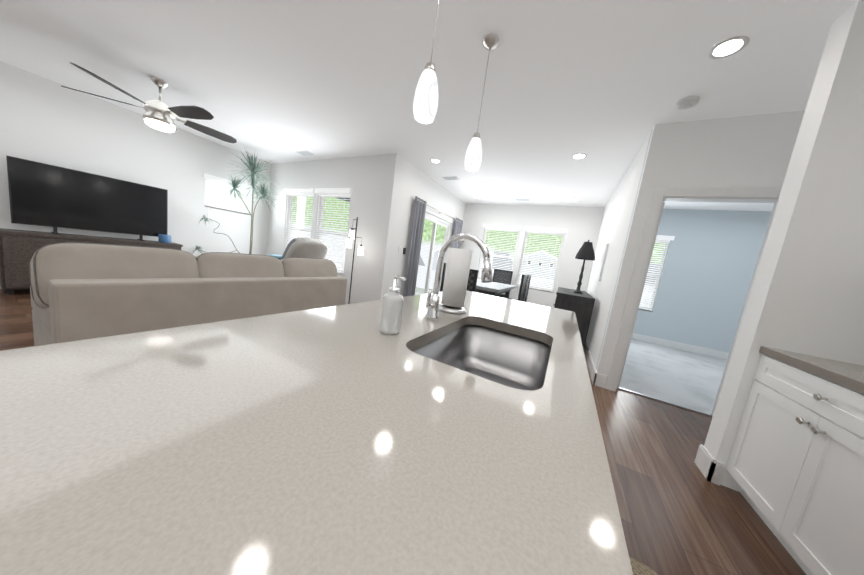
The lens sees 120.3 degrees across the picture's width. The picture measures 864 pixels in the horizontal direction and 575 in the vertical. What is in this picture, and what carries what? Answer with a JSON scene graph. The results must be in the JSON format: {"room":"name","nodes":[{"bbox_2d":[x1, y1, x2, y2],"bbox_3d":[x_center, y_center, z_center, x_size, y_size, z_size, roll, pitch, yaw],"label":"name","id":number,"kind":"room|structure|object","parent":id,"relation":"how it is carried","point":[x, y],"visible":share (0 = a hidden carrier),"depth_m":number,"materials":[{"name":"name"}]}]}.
{"room":"kitchen","nodes":[
{"label":"kitchen","id":0,"kind":"room"},
{"bbox_2d":[0,61,271,256],"bbox_3d":[-5.370,-1.347,3.144,0.150,2.740,6.470,12,8,27],"label":"wall","id":1,"kind":"structure","parent":0,"point":[44,121],"depth_m":3.83,"materials":[{"name":"white paint"}]},
{"bbox_2d":[205,187,251,214],"bbox_3d":[-4.212,-1.853,5.148,0.130,0.530,0.840,12,8,27],"label":"window","id":2,"kind":"structure","parent":1,"relation":"in","point":[230,208],"depth_m":5.20,"materials":[{"name":"white"}]},
{"bbox_2d":[203,173,256,218],"bbox_3d":[-4.169,-1.771,5.130,0.110,0.825,0.900,12,8,27],"label":"window blinds","id":3,"kind":"object","parent":2,"relation":"attached to","point":[211,179],"visible":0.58,"depth_m":5.02,"materials":[{"name":"white"}]},
{"bbox_2d":[264,153,403,302],"bbox_3d":[-2.274,-1.165,5.090,3.550,2.740,0.150,12,8,27],"label":"wall","id":4,"kind":"structure","parent":0,"point":[374,180],"depth_m":4.50,"materials":[{"name":"white paint"}]},
{"bbox_2d":[286,195,310,246],"bbox_3d":[-2.868,-1.255,5.390,0.910,1.520,0.130,12,8,27],"label":"window","id":5,"kind":"structure","parent":4,"relation":"in","point":[290,211],"depth_m":5.54,"materials":[{"name":"white"}]},
{"bbox_2d":[284,188,314,245],"bbox_3d":[-2.889,-1.301,5.330,0.970,1.570,0.110,12,8,27],"label":"window blinds","id":6,"kind":"object","parent":5,"relation":"attached to","point":[307,192],"visible":0.54,"depth_m":5.30,"materials":[{"name":"white plastic"}]},
{"bbox_2d":[317,196,350,274],"bbox_3d":[-1.965,-1.070,4.919,0.920,1.520,0.130,12,8,27],"label":"window","id":7,"kind":"structure","parent":4,"relation":"in","point":[321,209],"depth_m":5.05,"materials":[{"name":"white"}]},
{"bbox_2d":[315,188,351,273],"bbox_3d":[-1.986,-1.116,4.860,0.980,1.570,0.110,12,8,27],"label":"window blinds","id":8,"kind":"object","parent":7,"relation":"attached to","point":[321,192],"visible":0.65,"depth_m":4.83,"materials":[{"name":"white plastic"}]},
{"bbox_2d":[345,299,358,304],"bbox_3d":[-2.470,0.119,5.169,3.535,0.142,0.015,12,8,27],"label":"baseboard","id":9,"kind":"structure","parent":4,"relation":"attached to","point":[346,300],"depth_m":4.68,"materials":[{"name":"white wood"}]},
{"bbox_2d":[0,288,805,574],"bbox_3d":[-1.292,0.703,2.825,8.290,0.100,9.900,12,8,27],"label":"floor","id":10,"kind":"structure","parent":0,"point":[679,513],"depth_m":1.44,"materials":[{"name":"brown wood"}]},
{"bbox_2d":[0,228,182,294],"bbox_3d":[-4.913,-0.356,3.712,0.446,0.775,1.600,12,8,27],"label":"console","id":11,"kind":"object","parent":10,"relation":"on","point":[18,248],"visible":0.4,"depth_m":3.06,"materials":[{"name":"brown wood"}]},
{"bbox_2d":[6,155,167,240],"bbox_3d":[-4.846,-1.182,3.633,0.220,0.884,1.370,12,8,27],"label":"television","id":12,"kind":"object","parent":11,"relation":"on","point":[47,195],"visible":0.96,"depth_m":3.47,"materials":[{"name":"grey plastic"}]},
{"bbox_2d":[158,234,170,242],"bbox_3d":[-4.508,-0.823,4.181,0.150,0.134,0.150,12,8,27],"label":"canister","id":13,"kind":"object","parent":11,"relation":"on","point":[163,238],"visible":0.98,"depth_m":4.13,"materials":[{"name":"blue ceramic"}]},
{"bbox_2d":[29,242,346,345],"bbox_3d":[-1.982,0.117,2.446,0.980,0.959,2.085,12,8,27],"label":"sofa","id":14,"kind":"object","parent":10,"relation":"on","point":[81,291],"visible":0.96,"depth_m":1.70,"materials":[{"name":"beige fabric"}]},
{"bbox_2d":[189,150,280,253],"bbox_3d":[-3.527,-1.277,4.753,1.470,2.702,1.450,12,8,27],"label":"dracaena plant","id":15,"kind":"object","parent":10,"relation":"on","point":[252,167],"visible":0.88,"depth_m":4.82,"materials":[{"name":"green plant"}]},
{"bbox_2d":[261,237,327,259],"bbox_3d":[-2.758,-0.380,4.595,1.676,1.188,0.770,12,8,27],"label":"recliner","id":16,"kind":"object","parent":10,"relation":"on","point":[304,247],"visible":0.33,"depth_m":4.07,"materials":[{"name":"grey fabric"}]},
{"bbox_2d":[0,290,632,574],"bbox_3d":[0.074,0.595,1.100,0.925,0.914,2.161,12,8,28],"label":"kitchen island","id":17,"kind":"object","parent":10,"relation":"on","point":[349,439],"visible":0.96,"depth_m":0.30,"materials":[{"name":"stone"}]},
{"bbox_2d":[379,276,405,334],"bbox_3d":[-0.122,0.052,0.774,0.068,0.180,0.066,12,8,28],"label":"soap dispenser","id":18,"kind":"object","parent":17,"relation":"on","point":[391,310],"visible":1,"depth_m":0.75,"materials":[{"name":"white"}]},
{"bbox_2d":[439,240,471,313],"bbox_3d":[0.122,-0.062,1.217,0.144,0.359,0.144,12,8,28],"label":"paper towel holder","id":19,"kind":"object","parent":17,"relation":"on","point":[456,279],"visible":0.9,"depth_m":1.17,"materials":[{"name":"white paper"}]},
{"bbox_2d":[425,233,492,320],"bbox_3d":[0.093,-0.029,0.932,0.251,0.357,0.122,12,8,28],"label":"faucet","id":20,"kind":"object","parent":17,"relation":"on","point":[432,304],"visible":1,"depth_m":0.96,"materials":[{"name":"silver metal"}]},
{"bbox_2d":[346,217,363,303],"bbox_3d":[-1.353,-0.380,4.296,0.332,1.645,0.260,12,8,27],"label":"floor lamp","id":21,"kind":"object","parent":10,"relation":"on","point":[352,232],"visible":0.77,"depth_m":4.24,"materials":[{"name":"black metal"}]},
{"bbox_2d":[467,269,478,291],"bbox_3d":[0.488,0.225,3.889,0.460,1.060,0.470,12,8,27],"label":"dining chair","id":22,"kind":"object","parent":10,"relation":"on","point":[472,280],"visible":0.1,"depth_m":3.56,"materials":[{"name":"black fabric"}]},
{"bbox_2d":[553,287,594,349],"bbox_3d":[2.425,0.510,4.439,0.518,0.890,1.790,12,8,27],"label":"sideboard","id":23,"kind":"object","parent":10,"relation":"on","point":[581,306],"visible":0.44,"depth_m":3.60,"materials":[{"name":"brown wood"}]},
{"bbox_2d":[573,240,594,293],"bbox_3d":[2.515,-0.344,4.125,0.290,0.890,0.290,12,8,27],"label":"table lamp","id":24,"kind":"object","parent":23,"relation":"on","point":[585,251],"visible":1,"depth_m":4.04,"materials":[{"name":"black metal"}]},
{"bbox_2d":[629,556,656,574],"bbox_3d":[0.493,1.162,0.685,0.465,0.016,1.015,12,8,27],"label":"floor mat","id":25,"kind":"object","parent":10,"relation":"on","point":[638,568],"visible":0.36,"depth_m":1.02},
{"bbox_2d":[726,350,863,574],"bbox_3d":[1.931,0.888,0.985,0.601,0.873,0.874,12,8,27],"label":"base cabinet","id":26,"kind":"object","parent":10,"relation":"on","point":[795,466],"depth_m":1.11,"materials":[{"name":"white wood"}]},
{"bbox_2d":[760,346,863,389],"bbox_3d":[1.989,0.437,0.930,0.610,0.040,0.874,12,8,27],"label":"countertop","id":27,"kind":"structure","parent":26,"relation":"on","point":[852,374],"depth_m":1.18,"materials":[{"name":"beige stone"}]},
{"bbox_3d":[1.074,0.661,5.306,2.150,0.008,2.300,12,8,27],"label":"dining rug","id":28,"kind":"object","parent":10,"relation":"on","visible":0},
{"bbox_2d":[440,263,446,291],"bbox_3d":[0.478,0.062,5.093,0.470,1.060,0.460,12,8,27],"label":"dining chair","id":29,"kind":"object","parent":28,"relation":"on","point":[443,277],"visible":0.15,"depth_m":4.96,"materials":[{"name":"black fabric"}]},
{"bbox_2d":[475,279,515,297],"bbox_3d":[1.022,0.290,5.071,0.960,0.765,1.670,12,8,27],"label":"dining table","id":30,"kind":"object","parent":28,"relation":"on","point":[493,288],"visible":0.42,"depth_m":4.47,"materials":[{"name":"wood"}]},
{"bbox_2d":[492,269,512,296],"bbox_3d":[1.631,0.091,6.120,0.460,1.060,0.470,12,8,27],"label":"dining chair","id":31,"kind":"object","parent":28,"relation":"on","point":[506,278],"visible":0.4,"depth_m":6.24,"materials":[{"name":"black fabric"}]},
{"bbox_2d":[503,274,530,301],"bbox_3d":[1.674,0.227,5.100,0.470,1.060,0.460,12,8,27],"label":"dining chair","id":32,"kind":"object","parent":28,"relation":"on","point":[527,287],"visible":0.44,"depth_m":5.03,"materials":[{"name":"black fabric"}]},
{"bbox_2d":[518,274,527,300],"bbox_3d":[1.412,0.253,4.606,0.470,1.060,0.460,12,8,27],"label":"dining chair","id":33,"kind":"object","parent":28,"relation":"on","point":[522,287],"visible":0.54,"depth_m":4.37,"materials":[{"name":"black fabric"}]},
{"bbox_2d":[0,0,855,211],"bbox_3d":[0.104,-1.892,1.945,10.600,0.120,9.900,12,8,27],"label":"ceiling","id":34,"kind":"structure","parent":0,"point":[605,86],"depth_m":2.19,"materials":[{"name":"white paint"}]},
{"bbox_2d":[61,62,236,142],"bbox_3d":[-3.164,-2.140,2.961,1.444,0.534,1.408,12,8,27],"label":"ceiling fan","id":35,"kind":"object","parent":34,"relation":"hanging from","point":[159,115],"visible":1,"depth_m":2.86,"materials":[{"name":"black metal"}]},
{"bbox_2d":[297,151,314,155],"bbox_3d":[-2.309,-2.470,4.520,0.315,0.042,0.169,12,8,27],"label":"air vent","id":36,"kind":"object","parent":34,"relation":"in","point":[304,153],"depth_m":4.62,"materials":[{"name":"white"}]},
{"bbox_2d":[413,0,438,123],"bbox_3d":[0.018,-1.304,1.229,0.126,0.880,0.126,12,8,27],"label":"pendant light","id":37,"kind":"object","parent":34,"relation":"hanging from","point":[425,104],"visible":1,"depth_m":1.23,"materials":[{"name":"white glass"}]},
{"bbox_2d":[465,34,499,171],"bbox_3d":[0.363,-1.333,1.837,0.126,0.880,0.126,12,8,27],"label":"pendant light","id":38,"kind":"object","parent":34,"relation":"hanging from","point":[473,156],"visible":1,"depth_m":1.83,"materials":[{"name":"white glass"}]},
{"bbox_2d":[572,153,586,158],"bbox_3d":[1.907,-1.718,3.201,0.159,0.042,0.161,12,8,27],"label":"recessed light","id":39,"kind":"object","parent":34,"relation":"in","point":[580,155],"depth_m":3.29,"materials":[{"name":"white"}]},
{"bbox_2d":[676,96,699,109],"bbox_3d":[2.111,-1.544,2.045,0.142,0.042,0.184,12,8,27],"label":"smoke detector","id":40,"kind":"object","parent":34,"relation":"in","point":[690,101],"depth_m":2.06,"materials":[{"name":"white plastic"}]},
{"bbox_2d":[708,36,749,58],"bbox_3d":[1.851,-1.517,1.547,0.168,0.042,0.173,12,8,27],"label":"recessed light","id":41,"kind":"object","parent":34,"relation":"in","point":[726,48],"depth_m":1.58,"materials":[{"name":"white"}]},
{"bbox_2d":[388,159,467,295],"bbox_3d":[-0.034,-0.937,5.742,0.150,2.740,3.060,12,8,27],"label":"wall","id":42,"kind":"structure","parent":0,"point":[413,182],"depth_m":4.74,"materials":[{"name":"white paint"}]},
{"bbox_2d":[398,247,405,253],"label":"switch plate","id":43,"kind":"object","parent":42,"relation":"attached to","point":[400,248],"depth_m":4.63,"materials":[{"name":"white plastic"}]},
{"bbox_2d":[403,196,462,296],"bbox_3d":[0.105,-0.674,5.824,0.109,2.200,2.470,12,8,27],"label":"panels","id":44,"kind":"object","parent":42,"relation":"attached to","point":[415,244],"visible":0.67,"depth_m":4.90,"materials":[{"name":"grey fabric"}]},
{"bbox_2d":[424,209,452,293],"bbox_3d":[-0.026,-0.626,5.823,0.122,2.110,1.560,12,8,27],"label":"door frame","id":45,"kind":"structure","parent":42,"relation":"attached to","point":[438,221],"depth_m":5.83,"materials":[{"name":"white"}]},
{"bbox_2d":[461,204,603,307],"bbox_3d":[3.744,-0.398,5.617,7.050,2.740,0.150,12,8,27],"label":"wall","id":46,"kind":"structure","parent":0,"point":[582,224],"depth_m":6.02,"materials":[{"name":"white paint"}]},
{"bbox_2d":[478,229,518,281],"bbox_3d":[1.755,-0.844,6.639,0.930,1.440,0.130,12,8,27],"label":"window","id":47,"kind":"structure","parent":46,"relation":"in","point":[495,254],"depth_m":6.63,"materials":[{"name":"white"}]},
{"bbox_2d":[477,224,521,279],"bbox_3d":[1.733,-0.890,6.580,0.990,1.490,0.110,12,8,27],"label":"window blinds","id":48,"kind":"object","parent":47,"relation":"attached to","point":[503,227],"visible":0.75,"depth_m":6.54,"materials":[{"name":"white plastic"}]},
{"bbox_2d":[516,232,564,292],"bbox_3d":[2.671,-0.656,6.162,0.890,1.440,0.130,12,8,27],"label":"window","id":49,"kind":"structure","parent":46,"relation":"in","point":[540,261],"depth_m":6.14,"materials":[{"name":"white"}]},
{"bbox_2d":[516,227,566,291],"bbox_3d":[2.650,-0.703,6.103,0.950,1.490,0.110,12,8,27],"label":"window blinds","id":50,"kind":"object","parent":49,"relation":"attached to","point":[547,231],"visible":0.98,"depth_m":6.09,"materials":[{"name":"white plastic"}]},
{"bbox_2d":[584,137,647,367],"bbox_3d":[2.883,-0.328,4.123,0.130,2.740,3.240,12,8,27],"label":"wall","id":51,"kind":"structure","parent":0,"point":[614,220],"depth_m":3.46,"materials":[{"name":"white paint"}]},
{"bbox_2d":[584,342,595,382],"bbox_3d":[2.619,0.939,4.264,0.025,0.142,3.415,12,8,27],"label":"baseboard","id":52,"kind":"structure","parent":51,"relation":"attached to","point":[592,370],"depth_m":3.18,"materials":[{"name":"white wood"}]},
{"bbox_2d":[596,243,608,280],"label":"picture","id":53,"kind":"object","parent":51,"relation":"attached to","point":[602,262],"depth_m":3.84,"materials":[{"name":"white plastic"}]},
{"bbox_2d":[638,242,668,311],"bbox_3d":[4.344,-0.294,5.292,0.830,1.480,0.130,12,8,27],"label":"window","id":54,"kind":"structure","parent":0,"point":[657,279],"depth_m":5.14,"materials":[{"name":"white"}]},
{"bbox_2d":[639,235,674,310],"bbox_3d":[4.323,-0.340,5.233,0.890,1.530,0.110,12,8,27],"label":"window blinds","id":55,"kind":"object","parent":54,"relation":"attached to","point":[660,238],"visible":0.38,"depth_m":5.12,"materials":[{"name":"white plastic"}]},
{"bbox_2d":[617,339,726,416],"bbox_3d":[4.311,1.383,3.533,3.530,0.114,3.460,12,8,27],"label":"floor","id":56,"kind":"structure","parent":0,"point":[686,380],"depth_m":3.37,"materials":[{"name":"grey carpet"}]},
{"bbox_2d":[596,111,795,387],"bbox_3d":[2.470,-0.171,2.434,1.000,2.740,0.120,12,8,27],"label":"wall","id":57,"kind":"structure","parent":0,"point":[707,265],"depth_m":2.79,"materials":[{"name":"white paint"}]},
{"bbox_2d":[617,202,664,386],"bbox_3d":[2.427,0.107,2.980,0.124,2.015,0.793,12,8,27],"label":"door leaf","id":58,"kind":"structure","parent":57,"relation":"in","point":[643,284],"depth_m":2.64,"materials":[{"name":"white painted wood"},{"name":"satin nickel"}]},
{"bbox_2d":[592,187,781,416],"bbox_3d":[2.465,0.135,2.442,1.075,2.135,0.140,12,8,27],"label":"door frame","id":59,"kind":"structure","parent":57,"relation":"attached to","point":[659,194],"depth_m":2.47,"materials":[{"name":"white wood"}]},
{"bbox_2d":[704,0,863,491],"bbox_3d":[2.281,-0.058,1.334,0.650,2.740,0.150,12,8,27],"label":"wall","id":60,"kind":"structure","parent":0,"point":[806,294],"depth_m":1.35,"materials":[{"name":"white paint"}]},
{"label":"outside","id":61,"kind":"structure","parent":0,"visible":0},
{"bbox_2d":[206,183,664,305],"bbox_3d":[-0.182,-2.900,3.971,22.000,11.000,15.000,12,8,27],"label":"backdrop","id":62,"kind":"structure","parent":61,"point":[425,251],"depth_m":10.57,"materials":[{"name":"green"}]}
]}

